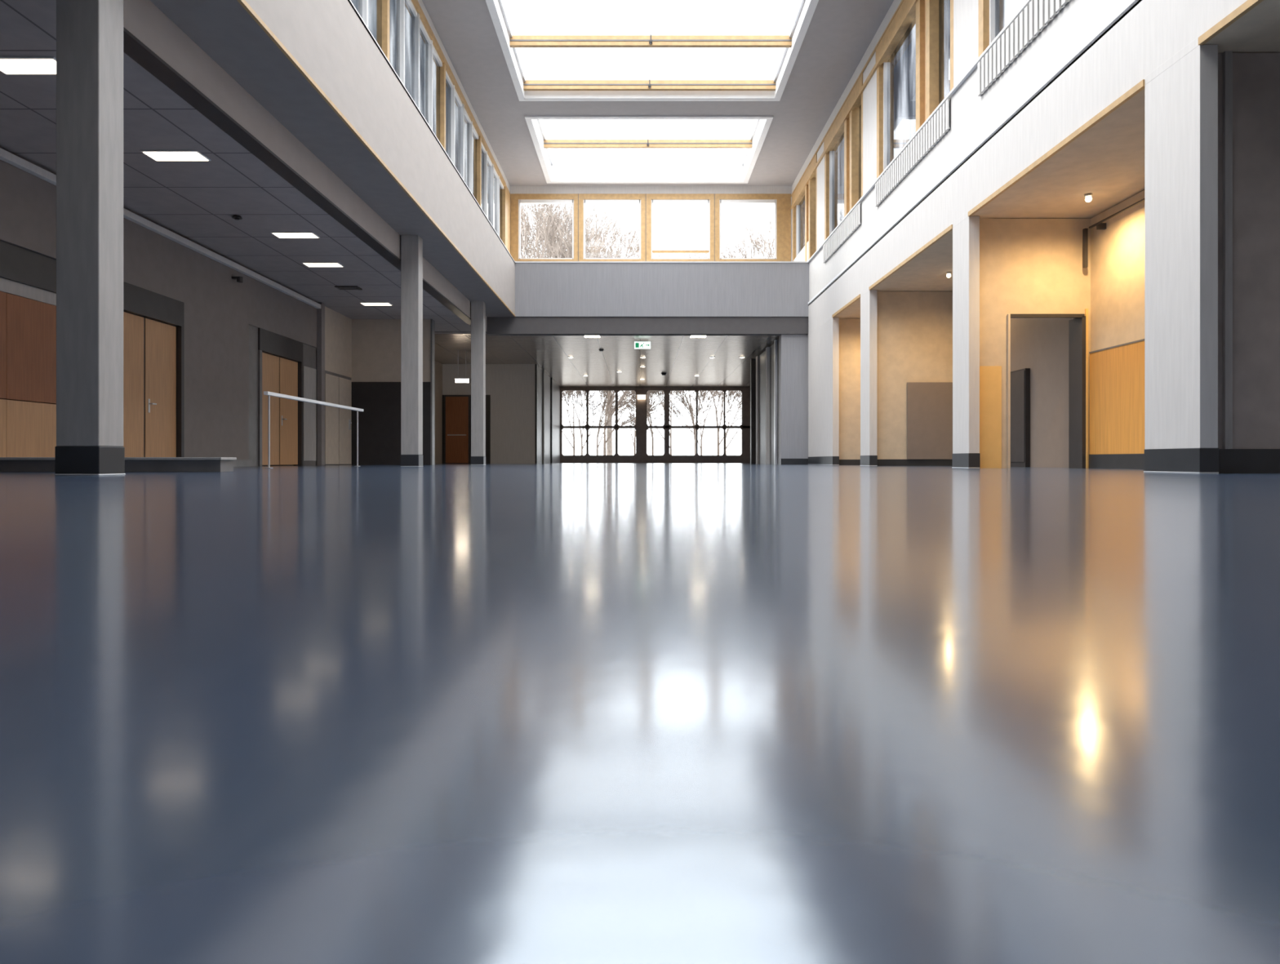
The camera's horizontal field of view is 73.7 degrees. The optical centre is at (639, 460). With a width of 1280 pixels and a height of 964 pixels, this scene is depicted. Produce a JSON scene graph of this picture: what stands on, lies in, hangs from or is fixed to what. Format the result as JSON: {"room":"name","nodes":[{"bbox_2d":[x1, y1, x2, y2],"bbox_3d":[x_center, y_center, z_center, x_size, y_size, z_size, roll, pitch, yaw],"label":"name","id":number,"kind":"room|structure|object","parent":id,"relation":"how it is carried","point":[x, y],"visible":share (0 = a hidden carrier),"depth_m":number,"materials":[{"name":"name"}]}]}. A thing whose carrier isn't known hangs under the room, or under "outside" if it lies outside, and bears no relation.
{"room":"lobby","nodes":[
{"label":"lobby","id":0,"kind":"room"},
{"bbox_2d":[0,146,351,466],"bbox_3d":[-7.180,-1.677,6.550,0.440,3.565,29.100,0,0,0],"label":"wall","id":1,"kind":"structure","parent":0,"point":[220,310],"depth_m":13.99,"materials":[{"name":"grey paint"}]},
{"bbox_2d":[0,240,57,457],"bbox_3d":[-7.160,-1.170,9.160,0.120,2.550,4.280,0,0,0],"label":"panelling","id":2,"kind":"object","parent":1,"relation":"attached to","point":[28,278],"visible":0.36,"depth_m":9.92,"materials":[{"name":"wood"}]},
{"bbox_2d":[122,281,184,457],"bbox_3d":[-7.135,-1.170,12.250,0.170,2.550,1.900,0,0,0],"label":"door","id":3,"kind":"structure","parent":1,"relation":"in","point":[153,323],"depth_m":12.46,"materials":[{"name":"wood"}]},
{"bbox_2d":[0,147,320,308],"bbox_3d":[-7.015,-3.365,5.325,0.090,0.090,26.650,0,0,0],"label":"trim","id":4,"kind":"structure","parent":1,"relation":"attached to","point":[15,161],"depth_m":12.73,"materials":[{"name":"grey metal"}]},
{"bbox_2d":[231,276,243,282],"bbox_3d":[-6.975,-3.140,14.800,0.170,0.090,0.100,0,0,0],"label":"security camera","id":5,"kind":"object","parent":1,"relation":"attached to","point":[239,279],"visible":1,"depth_m":14.76,"materials":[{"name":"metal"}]},
{"bbox_2d":[233,459,249,466],"bbox_3d":[-7.050,0.045,3.700,0.020,0.120,23.400,0,0,0],"label":"baseboard","id":6,"kind":"structure","parent":1,"relation":"attached to","point":[238,463],"depth_m":15.06,"materials":[{"name":"grey metal"}]},
{"bbox_2d":[248,324,316,466],"bbox_3d":[-7.135,-1.180,17.070,0.170,2.570,3.300,0,0,0],"label":"door","id":7,"kind":"structure","parent":1,"relation":"in","point":[280,357],"depth_m":16.93,"materials":[{"name":"wood"}]},
{"bbox_2d":[324,370,351,465],"bbox_3d":[-7.010,-0.955,19.850,0.100,2.120,1.800,0,0,0],"label":"door","id":8,"kind":"structure","parent":1,"relation":"in","point":[338,422],"depth_m":19.75,"materials":[{"name":"beige wood"}]},
{"bbox_2d":[150,0,505,316],"bbox_3d":[-3.950,-3.975,7.550,0.700,0.250,31.100,0,0,0],"label":"soffit","id":9,"kind":"structure","parent":0,"point":[200,20],"depth_m":9.52,"materials":[{"name":"paint"}]},
{"bbox_2d":[209,0,515,316],"bbox_3d":[-3.714,-4.577,8.800,0.772,1.477,33.600,0,0,0],"label":"wall","id":10,"kind":"structure","parent":0,"point":[324,51],"depth_m":10.83,"materials":[{"name":"paint"}]},
{"bbox_2d":[0,0,779,386],"bbox_3d":[-0.950,-3.772,15.950,13.300,0.655,47.900,0,0,0],"label":"ceiling","id":11,"kind":"structure","parent":0,"point":[197,201],"depth_m":12.53,"materials":[{"name":"tile"}]},
{"bbox_2d":[0,57,56,74],"bbox_3d":[-5.340,-3.449,7.460,0.640,0.021,0.310,0,0,0],"label":"recessed light","id":12,"kind":"object","parent":11,"relation":"in","point":[8,65],"visible":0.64,"depth_m":7.43,"materials":[{"name":"white paint"}]},
{"bbox_2d":[140,150,211,160],"bbox_3d":[-5.250,-3.449,9.660,0.640,0.021,0.310,0,0,0],"label":"recessed light","id":13,"kind":"object","parent":11,"relation":"in","point":[157,155],"visible":1,"depth_m":9.62,"materials":[{"name":"white paint"}]},
{"bbox_2d":[231,214,242,220],"bbox_3d":[-5.700,-3.435,12.070,0.140,0.050,0.140,0,0,0],"label":"smoke detector","id":14,"kind":"object","parent":11,"relation":"attached to","point":[235,216],"visible":1,"depth_m":12.04,"materials":[{"name":"plastic"}]},
{"bbox_2d":[270,231,319,238],"bbox_3d":[-5.270,-3.449,13.060,0.640,0.021,0.310,0,0,0],"label":"recessed light","id":15,"kind":"object","parent":11,"relation":"in","point":[279,234],"visible":1,"depth_m":13.02,"materials":[{"name":"white paint"}]},
{"bbox_2d":[123,0,487,333],"bbox_3d":[-4.202,-3.630,7.450,0.215,0.440,30.900,0,0,0],"label":"beam","id":16,"kind":"structure","parent":11,"relation":"attached to","point":[151,39],"depth_m":9.05,"materials":[{"name":"paint"}]},
{"bbox_2d":[301,262,344,266],"bbox_3d":[-5.580,-3.449,15.030,0.640,0.021,0.310,0,0,0],"label":"recessed light","id":17,"kind":"object","parent":11,"relation":"in","point":[307,264],"visible":1,"depth_m":14.98,"materials":[{"name":"white paint"}]},
{"bbox_2d":[334,285,362,289],"bbox_3d":[-5.825,-3.445,17.050,0.450,0.029,0.300,0,0,0],"label":"ceiling vent","id":18,"kind":"object","parent":11,"relation":"in","point":[340,287],"visible":1,"depth_m":16.95,"materials":[{"name":"metal"}]},
{"bbox_2d":[359,302,392,305],"bbox_3d":[-5.810,-3.449,18.800,0.640,0.021,0.310,0,0,0],"label":"recessed light","id":19,"kind":"object","parent":11,"relation":"in","point":[362,303],"visible":1,"depth_m":18.73,"materials":[{"name":"white paint"}]},
{"bbox_2d":[454,351,469,382],"bbox_3d":[-5.580,-2.945,26.750,0.440,1.000,0.140,0,0,0],"label":"lamp","id":20,"kind":"object","parent":11,"relation":"hanging from","point":[465,380],"visible":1,"depth_m":26.70,"materials":[{"name":"beige plastic"}]},
{"bbox_2d":[583,335,600,337],"bbox_3d":[-1.320,-3.433,23.550,0.460,0.021,0.460,0,0,0],"label":"recessed light","id":21,"kind":"object","parent":11,"relation":"in","point":[585,336],"visible":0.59,"depth_m":23.57,"materials":[{"name":"white paint"}]},
{"bbox_2d":[634,339,650,348],"bbox_3d":[0.070,-3.315,24.317,0.460,0.260,0.046,0,0,0],"label":"exit sign","id":22,"kind":"object","parent":11,"relation":"hanging from","point":[637,344],"visible":1,"depth_m":24.30,"materials":[{"name":"white plastic"}]},
{"bbox_2d":[486,316,808,335],"bbox_3d":[0.375,-3.622,23.025,8.950,0.453,0.350,0,0,0],"label":"beam","id":23,"kind":"structure","parent":11,"relation":"attached to","point":[495,326],"depth_m":22.85,"materials":[{"name":"paint"}]},
{"bbox_2d":[689,335,706,337],"bbox_3d":[1.610,-3.433,23.550,0.460,0.021,0.460,0,0,0],"label":"recessed light","id":24,"kind":"object","parent":11,"relation":"in","point":[691,336],"visible":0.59,"depth_m":23.57,"materials":[{"name":"white paint"}]},
{"bbox_2d":[351,319,435,465],"bbox_3d":[-6.070,-1.677,20.990,1.980,3.565,0.260,0,0,0],"label":"wall","id":25,"kind":"structure","parent":0,"point":[375,343],"depth_m":20.88,"materials":[{"name":"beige paint"}]},
{"bbox_2d":[435,360,442,463],"bbox_3d":[-7.230,-1.695,25.800,0.340,3.600,9.400,0,0,0],"label":"wall","id":26,"kind":"structure","parent":0,"point":[438,366],"depth_m":29.94,"materials":[{"name":"paint"}]},
{"bbox_2d":[417,0,510,192],"bbox_3d":[-3.975,-6.755,8.800,0.250,2.880,33.600,0,0,0],"label":"wall","id":27,"kind":"structure","parent":0,"point":[420,2],"depth_m":18.35,"materials":[{"name":"white paint"}]},
{"bbox_2d":[351,0,382,49],"bbox_3d":[-3.930,-6.895,11.140,0.180,2.100,3.800,0,0,0],"label":"window","id":28,"kind":"structure","parent":27,"relation":"in","point":[371,11],"depth_m":12.59,"materials":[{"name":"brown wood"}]},
{"bbox_2d":[382,0,445,142],"bbox_3d":[-3.930,-6.895,14.940,0.180,2.100,3.800,0,0,0],"label":"window","id":29,"kind":"structure","parent":27,"relation":"in","point":[409,42],"depth_m":14.95,"materials":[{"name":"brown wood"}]},
{"bbox_2d":[440,59,481,199],"bbox_3d":[-3.930,-6.895,18.740,0.180,2.100,3.800,0,0,0],"label":"window","id":30,"kind":"structure","parent":27,"relation":"in","point":[460,131],"depth_m":18.44,"materials":[{"name":"brown wood"}]},
{"bbox_2d":[476,133,506,240],"bbox_3d":[-3.930,-6.895,22.540,0.180,2.100,3.800,0,0,0],"label":"window","id":31,"kind":"structure","parent":27,"relation":"in","point":[491,183],"depth_m":22.24,"materials":[{"name":"brown wood"}]},
{"bbox_2d":[442,364,535,463],"bbox_3d":[-5.560,-1.695,30.630,3.680,3.600,0.340,0,0,0],"label":"wall","id":32,"kind":"structure","parent":0,"point":[510,388],"depth_m":30.50,"materials":[{"name":"grey paint"}]},
{"bbox_2d":[444,395,470,463],"bbox_3d":[-6.515,-1.115,30.395,0.930,2.440,0.130,0,0,0],"label":"door","id":33,"kind":"structure","parent":32,"relation":"in","point":[456,407],"depth_m":30.36,"materials":[{"name":"wood"}]},
{"bbox_2d":[502,186,511,254],"bbox_3d":[-3.940,-6.895,8.800,0.160,2.100,33.600,0,0,0],"label":"pier","id":34,"kind":"object","parent":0,"point":[506,196],"depth_m":24.68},
{"bbox_2d":[535,364,559,463],"bbox_3d":[-3.830,-1.695,35.075,0.340,3.600,9.250,0,0,0],"label":"wall","id":35,"kind":"structure","parent":0,"point":[547,390],"depth_m":33.97,"materials":[{"name":"white paint"}]},
{"bbox_2d":[0,462,1279,963],"bbox_3d":[-0.450,0.205,15.850,14.300,0.200,48.300,0,0,0],"label":"floor","id":36,"kind":"structure","parent":0,"point":[548,713],"depth_m":0.36,"materials":[{"name":"plastic"}]},
{"bbox_2d":[54,0,125,475],"bbox_3d":[-3.929,-1.873,6.105,0.313,3.955,0.314,0,0,0],"label":"concrete column","id":37,"kind":"structure","parent":36,"relation":"on","point":[90,33],"depth_m":5.96,"materials":[{"name":"concrete"}]},
{"bbox_2d":[0,457,236,471],"bbox_3d":[-5.395,0.037,7.870,3.210,0.135,0.300,0,0,0],"label":"step platform","id":38,"kind":"object","parent":36,"relation":"on","point":[6,464],"visible":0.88,"depth_m":7.75,"materials":[{"name":"grey concrete"}]},
{"bbox_2d":[263,391,363,468],"bbox_3d":[-5.000,-0.410,13.375,0.080,1.030,3.950,0,0,0],"label":"handrail","id":39,"kind":"object","parent":36,"relation":"on","point":[265,393],"visible":1,"depth_m":12.39,"materials":[{"name":"silver metal"}]},
{"bbox_2d":[400,235,422,466],"bbox_3d":[-3.929,-1.873,14.705,0.313,3.955,0.314,0,0,0],"label":"concrete column","id":40,"kind":"structure","parent":36,"relation":"on","point":[411,246],"depth_m":14.56,"materials":[{"name":"concrete"}]},
{"bbox_2d":[471,301,485,465],"bbox_3d":[-3.929,-1.873,20.745,0.313,3.955,0.314,0,0,0],"label":"concrete column","id":41,"kind":"structure","parent":36,"relation":"on","point":[477,308],"depth_m":20.60,"materials":[{"name":"concrete"}]},
{"bbox_2d":[808,314,839,465],"bbox_3d":[4.564,-1.655,21.346,0.161,3.520,2.912,0,0,0],"label":"concrete pier","id":42,"kind":"object","parent":36,"relation":"on","point":[824,339],"visible":0.88,"depth_m":20.93,"materials":[{"name":"concrete"}]},
{"bbox_2d":[859,286,877,466],"bbox_3d":[4.564,-1.655,17.046,0.161,3.520,0.712,0,0,0],"label":"concrete pier","id":43,"kind":"object","parent":36,"relation":"on","point":[868,457],"visible":1,"depth_m":16.70,"materials":[{"name":"concrete"}]},
{"bbox_2d":[951,211,980,468],"bbox_3d":[4.564,-1.655,11.961,0.161,3.520,0.622,0,0,0],"label":"concrete pier","id":44,"kind":"object","parent":36,"relation":"on","point":[966,229],"visible":0.95,"depth_m":11.73,"materials":[{"name":"concrete"}]},
{"bbox_2d":[1010,368,1030,466],"bbox_3d":[6.185,-0.685,14.410,0.090,1.580,1.580,0,0,0],"label":"cabinet","id":45,"kind":"object","parent":36,"relation":"on","point":[1020,379],"visible":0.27,"depth_m":13.76,"materials":[{"name":"metal"}]},
{"bbox_2d":[1143,35,1218,473],"bbox_3d":[4.564,-1.655,7.221,0.161,3.520,0.762,0,0,0],"label":"concrete pier","id":46,"kind":"object","parent":36,"relation":"on","point":[1181,93],"visible":0.89,"depth_m":7.06,"materials":[{"name":"concrete"}]},
{"bbox_2d":[510,186,791,194],"bbox_3d":[0.350,-6.740,25.600,8.900,2.910,0.300,0,0,0],"label":"wall","id":47,"kind":"structure","parent":0,"point":[513,189],"depth_m":25.45,"materials":[{"name":"white paint"}]},
{"bbox_2d":[511,193,578,261],"bbox_3d":[-2.840,-6.935,25.515,2.020,2.040,0.170,0,0,0],"label":"window","id":48,"kind":"structure","parent":47,"relation":"in","point":[517,199],"depth_m":25.44,"materials":[{"name":"brown wood"}]},
{"bbox_2d":[578,193,645,261],"bbox_3d":[-0.824,-6.935,25.515,2.011,2.040,0.170,0,0,0],"label":"window","id":49,"kind":"structure","parent":47,"relation":"in","point":[584,198],"depth_m":25.44,"materials":[{"name":"brown wood"}]},
{"bbox_2d":[645,193,715,261],"bbox_3d":[1.206,-6.935,25.515,2.048,2.040,0.170,0,0,0],"label":"window","id":50,"kind":"structure","parent":47,"relation":"in","point":[651,198],"depth_m":25.44,"materials":[{"name":"brown wood"}]},
{"bbox_2d":[715,193,791,261],"bbox_3d":[3.365,-6.935,25.520,2.270,2.040,0.160,0,0,0],"label":"window","id":51,"kind":"structure","parent":47,"relation":"in","point":[782,202],"depth_m":25.44,"materials":[{"name":"brown wood"}]},
{"bbox_2d":[560,386,750,462],"bbox_3d":[0.800,-1.675,39.725,9.600,3.560,0.150,0,0,0],"label":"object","id":52,"kind":"structure","parent":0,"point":[641,426],"depth_m":39.70,"materials":[{"name":"brown metal"}]},
{"bbox_2d":[636,394,645,399],"bbox_3d":[0.070,-2.960,39.575,0.420,0.230,0.130,0,0,0],"label":"lamp","id":53,"kind":"object","parent":52,"relation":"attached to","point":[639,396],"visible":1,"depth_m":39.52,"materials":[{"name":"beige plastic"}]},
{"bbox_2d":[422,0,893,186],"bbox_3d":[0.400,-8.345,8.900,9.000,0.300,33.800,0,0,0],"label":"ceiling","id":54,"kind":"structure","parent":0,"point":[839,33],"depth_m":19.31,"materials":[{"name":"paint"}]},
{"bbox_2d":[524,115,773,183],"bbox_3d":[0.215,-8.502,22.700,5.910,0.685,4.840,0,0,0],"label":"skylight","id":55,"kind":"object","parent":54,"relation":"attached to","point":[554,173],"visible":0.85,"depth_m":24.98,"materials":[{"name":"white paint"}]},
{"bbox_2d":[485,0,818,101],"bbox_3d":[0.215,-8.398,11.125,5.910,0.475,16.490,0,0,0],"label":"skylight","id":56,"kind":"object","parent":54,"relation":"attached to","point":[649,90],"visible":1,"depth_m":18.55,"materials":[{"name":"white paint"}]},
{"bbox_2d":[515,261,809,316],"bbox_3d":[0.730,-4.585,22.940,8.140,1.470,0.320,0,0,0],"label":"wall","id":57,"kind":"structure","parent":0,"point":[542,288],"depth_m":22.80,"materials":[{"name":"paint"}]},
{"bbox_2d":[778,334,808,464],"bbox_3d":[4.695,-1.670,31.320,1.810,3.550,16.760,0,0,0],"label":"wall","id":58,"kind":"structure","parent":0,"point":[793,348],"depth_m":22.95,"materials":[{"name":"paint"}]},
{"bbox_2d":[750,338,778,464],"bbox_3d":[3.825,-1.645,25.975,0.249,3.500,5.250,0,0,0],"label":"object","id":59,"kind":"structure","parent":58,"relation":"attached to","point":[764,369],"depth_m":26.29,"materials":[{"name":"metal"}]},
{"bbox_2d":[839,318,860,465],"bbox_3d":[5.438,-1.620,20.242,1.585,3.450,0.315,0,0,0],"label":"wall","id":60,"kind":"structure","parent":0,"point":[849,328],"depth_m":20.10,"materials":[{"name":"paint"}]},
{"bbox_2d":[791,0,978,261],"bbox_3d":[4.685,-6.740,8.800,0.330,2.910,33.600,0,0,0],"label":"wall","id":61,"kind":"structure","parent":0,"point":[966,12],"depth_m":16.67,"materials":[{"name":"white paint"}]},
{"bbox_2d":[791,153,817,261],"bbox_3d":[4.620,-6.588,23.550,0.240,2.535,3.500,0,0,0],"label":"window","id":62,"kind":"structure","parent":61,"relation":"in","point":[805,211],"depth_m":23.12,"materials":[{"name":"brown wood"}]},
{"bbox_2d":[823,73,862,240],"bbox_3d":[4.620,-6.588,19.100,0.240,2.535,3.600,0,0,0],"label":"window","id":63,"kind":"structure","parent":61,"relation":"in","point":[843,162],"depth_m":18.74,"materials":[{"name":"brown wood"}]},
{"bbox_2d":[790,0,917,209],"bbox_3d":[4.520,-7.685,8.700,0.080,0.420,33.400,0,0,0],"label":"trim","id":64,"kind":"structure","parent":61,"relation":"attached to","point":[911,9],"depth_m":17.31,"materials":[{"name":"beige wood"}]},
{"bbox_2d":[875,0,953,178],"bbox_3d":[4.620,-6.588,14.300,0.240,2.535,4.000,0,0,0],"label":"window","id":65,"kind":"structure","parent":61,"relation":"in","point":[916,75],"depth_m":14.52,"materials":[{"name":"brown wood"}]},
{"bbox_2d":[978,0,1026,57],"bbox_3d":[4.620,-6.588,9.450,0.240,2.535,3.900,0,0,0],"label":"window","id":66,"kind":"structure","parent":61,"relation":"in","point":[993,15],"depth_m":11.20,"materials":[{"name":"brown wood"}]},
{"bbox_2d":[876,291,952,466],"bbox_3d":[5.438,-1.620,17.093,1.585,3.450,0.415,0,0,0],"label":"wall","id":67,"kind":"structure","parent":0,"point":[914,329],"depth_m":16.90,"materials":[{"name":"paint"}]},
{"bbox_2d":[906,382,952,459],"bbox_3d":[5.740,-0.785,16.860,0.920,1.520,0.040,0,0,0],"label":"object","id":68,"kind":"structure","parent":67,"relation":"in","point":[929,404],"depth_m":16.84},
{"bbox_2d":[946,272,951,277],"bbox_3d":[5.500,-3.300,15.200,0.090,0.089,0.090,0,0,0],"label":"globe lamp","id":69,"kind":"object","parent":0,"point":[948,274],"depth_m":15.17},
{"bbox_2d":[807,0,1247,332],"bbox_3d":[4.660,-4.338,7.400,0.380,1.965,30.800,0,0,0],"label":"wall","id":70,"kind":"structure","parent":0,"point":[1091,53],"depth_m":10.33,"materials":[{"name":"white paint"}]},
{"bbox_2d":[822,203,861,262],"bbox_3d":[4.494,-5.040,19.125,0.048,0.430,3.450,0,0,0],"label":"air vent","id":71,"kind":"object","parent":70,"relation":"in","point":[853,221],"visible":1,"depth_m":18.80,"materials":[{"name":"white metal"}]},
{"bbox_2d":[875,98,951,206],"bbox_3d":[4.494,-5.040,14.312,0.048,0.430,3.825,0,0,0],"label":"air vent","id":72,"kind":"object","parent":70,"relation":"in","point":[935,130],"visible":1,"depth_m":13.85,"materials":[{"name":"white metal"}]},
{"bbox_2d":[977,0,1071,96],"bbox_3d":[4.494,-5.040,9.450,0.048,0.430,3.700,0,0,0],"label":"railing","id":73,"kind":"object","parent":70,"relation":"in","point":[1036,16],"visible":1,"depth_m":10.15,"materials":[{"name":"white metal"}]},
{"bbox_2d":[831,0,1263,317],"bbox_3d":[4.500,-3.365,5.950,0.040,0.060,27.900,0,0,0],"label":"trim","id":74,"kind":"structure","parent":70,"relation":"attached to","point":[1247,6],"depth_m":8.85,"materials":[{"name":"brown wood"}]},
{"bbox_2d":[979,218,1090,468],"bbox_3d":[5.438,-1.620,11.975,1.585,3.450,0.350,0,0,0],"label":"wall","id":75,"kind":"structure","parent":0,"point":[1027,265],"depth_m":11.80,"materials":[{"name":"paint"}]},
{"bbox_2d":[979,335,1001,468],"bbox_3d":[4.820,-0.810,11.790,0.340,1.830,0.020,0,0,0],"label":"wainscot panel","id":76,"kind":"object","parent":75,"relation":"attached to","point":[990,375],"visible":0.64,"depth_m":11.78,"materials":[{"name":"paint"}]},
{"bbox_2d":[1007,308,1088,468],"bbox_3d":[5.630,-0.995,11.950,1.100,2.200,0.380,0,0,0],"label":"door frame","id":77,"kind":"structure","parent":75,"relation":"in","point":[1078,326],"depth_m":11.80,"materials":[{"name":"paint"}]},
{"bbox_2d":[834,0,1279,318],"bbox_3d":[5.610,-3.495,7.650,2.180,0.300,31.300,0,0,0],"label":"ceiling","id":78,"kind":"structure","parent":0,"point":[1106,162],"depth_m":10.11,"materials":[{"name":"white paint"}]},
{"bbox_2d":[1084,194,1092,202],"bbox_3d":[5.650,-3.300,10.750,0.090,0.089,0.090,0,0,0],"label":"globe lamp","id":79,"kind":"object","parent":78,"relation":"attached to","point":[1088,198],"depth_m":10.72,"materials":[{"name":"white glass"}]},
{"bbox_2d":[1010,190,1144,467],"bbox_3d":[6.415,-1.620,7.650,0.370,3.450,31.300,0,0,0],"label":"wall","id":80,"kind":"structure","parent":0,"point":[1041,345],"depth_m":11.77,"materials":[{"name":"paint"}]},
{"bbox_2d":[1082,198,1144,267],"bbox_3d":[6.155,-2.910,9.660,0.150,0.530,4.120,0,0,0],"label":"track","id":81,"kind":"object","parent":80,"relation":"attached to","point":[1100,225],"visible":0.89,"depth_m":11.66,"materials":[{"name":"metal"}]},
{"bbox_2d":[1088,338,1145,469],"bbox_3d":[6.205,-0.695,9.625,0.050,1.600,4.250,0,0,0],"label":"wainscot","id":82,"kind":"structure","parent":80,"relation":"attached to","point":[1117,372],"depth_m":11.07,"materials":[{"name":"orange wood"}]},
{"bbox_2d":[1217,51,1279,473],"bbox_3d":[5.438,-1.620,7.235,1.585,3.450,0.530,0,0,0],"label":"wall","id":83,"kind":"structure","parent":0,"point":[1249,83],"depth_m":7.00,"materials":[{"name":"paint"}]},
{"label":"outside","id":84,"kind":"structure","parent":0,"visible":0},
{"bbox_3d":[0.000,0.355,90.000,120.000,0.300,100.000,0,0,0],"label":"ground","id":85,"kind":"structure","parent":84,"visible":0},
{"bbox_2d":[520,204,601,257],"bbox_3d":[-7.387,-8.175,49.696,9.660,16.800,10.784,0,0,-11],"label":"bare tree","id":86,"kind":"object","parent":85,"relation":"on","point":[548,217],"visible":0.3,"depth_m":47.17,"materials":[{"name":"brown plant"}]},
{"bbox_2d":[562,391,582,455],"bbox_3d":[-5.222,-2.738,52.901,3.803,5.926,3.705,0,0,-11],"label":"bare tree","id":87,"kind":"object","parent":85,"relation":"on","point":[566,400],"visible":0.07,"depth_m":53.12,"materials":[{"name":"brown plant"}]},
{"bbox_2d":[520,204,625,257],"bbox_3d":[-5.734,-8.775,55.888,11.555,18.000,10.350,0,0,-30],"label":"bare tree","id":88,"kind":"object","parent":85,"relation":"on","point":[586,254],"visible":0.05,"depth_m":56.58,"materials":[{"name":"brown plant"}]},
{"bbox_2d":[562,391,629,455],"bbox_3d":[-2.667,-2.409,47.724,3.382,5.269,3.294,0,0,45],"label":"bare tree","id":89,"kind":"object","parent":85,"relation":"on","point":[576,393],"visible":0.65,"depth_m":47.69,"materials":[{"name":"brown plant"}]},
{"bbox_2d":[588,391,635,455],"bbox_3d":[-1.851,-2.750,52.847,3.719,5.949,3.818,0,0,36],"label":"bare tree","id":90,"kind":"object","parent":85,"relation":"on","point":[603,392],"visible":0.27,"depth_m":52.39,"materials":[{"name":"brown plant"}]},
{"bbox_2d":[528,204,732,455],"bbox_3d":[0.331,-7.875,50.160,13.960,16.200,13.439,0,0,-7],"label":"bare tree","id":91,"kind":"object","parent":85,"relation":"on","point":[595,252],"visible":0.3,"depth_m":48.93,"materials":[{"name":"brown plant"}]},
{"bbox_2d":[602,391,662,455],"bbox_3d":[-0.448,-2.513,50.031,3.423,5.476,3.514,0,0,-14],"label":"bare tree","id":92,"kind":"object","parent":85,"relation":"on","point":[649,395],"visible":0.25,"depth_m":50.04,"materials":[{"name":"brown plant"}]},
{"bbox_2d":[603,391,664,455],"bbox_3d":[-0.696,-3.231,46.528,4.436,6.912,4.321,0,0,-30],"label":"bare tree","id":93,"kind":"object","parent":85,"relation":"on","point":[650,408],"visible":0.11,"depth_m":46.03,"materials":[{"name":"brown plant"}]},
{"bbox_2d":[618,391,679,455],"bbox_3d":[0.668,-2.511,47.133,3.512,5.472,3.421,0,0,2],"label":"bare tree","id":94,"kind":"object","parent":85,"relation":"on","point":[655,392],"visible":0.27,"depth_m":47.15,"materials":[{"name":"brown plant"}]},
{"bbox_2d":[622,391,679,455],"bbox_3d":[0.588,-2.846,52.852,3.840,6.143,3.942,0,0,5],"label":"bare tree","id":95,"kind":"object","parent":85,"relation":"on","point":[674,399],"visible":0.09,"depth_m":52.71,"materials":[{"name":"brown plant"}]},
{"bbox_2d":[657,391,720,454],"bbox_3d":[2.538,-2.898,44.906,3.905,6.246,4.009,0,0,17],"label":"bare tree","id":96,"kind":"object","parent":85,"relation":"on","point":[682,397],"visible":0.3,"depth_m":44.59,"materials":[{"name":"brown plant"}]},
{"bbox_2d":[660,391,728,455],"bbox_3d":[3.336,-2.502,52.471,3.409,5.453,3.500,0,0,-26],"label":"bare tree","id":97,"kind":"object","parent":85,"relation":"on","point":[710,403],"visible":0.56,"depth_m":52.11,"materials":[{"name":"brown plant"}]},
{"bbox_2d":[709,391,741,454],"bbox_3d":[6.409,-2.727,53.508,3.790,5.905,3.692,0,0,20],"label":"bare tree","id":98,"kind":"object","parent":85,"relation":"on","point":[730,394],"visible":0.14,"depth_m":53.60,"materials":[{"name":"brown plant"}]},
{"bbox_2d":[711,391,741,455],"bbox_3d":[5.381,-3.068,47.222,4.227,6.587,4.118,0,0,33],"label":"bare tree","id":99,"kind":"object","parent":85,"relation":"on","point":[733,393],"visible":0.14,"depth_m":47.57,"materials":[{"name":"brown plant"}]},
{"bbox_2d":[692,211,774,257],"bbox_3d":[10.466,-9.025,63.560,10.638,18.500,11.876,0,0,-43],"label":"bare tree","id":100,"kind":"object","parent":85,"relation":"on","point":[757,244],"visible":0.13,"depth_m":62.30,"materials":[{"name":"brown plant"}]}
]}

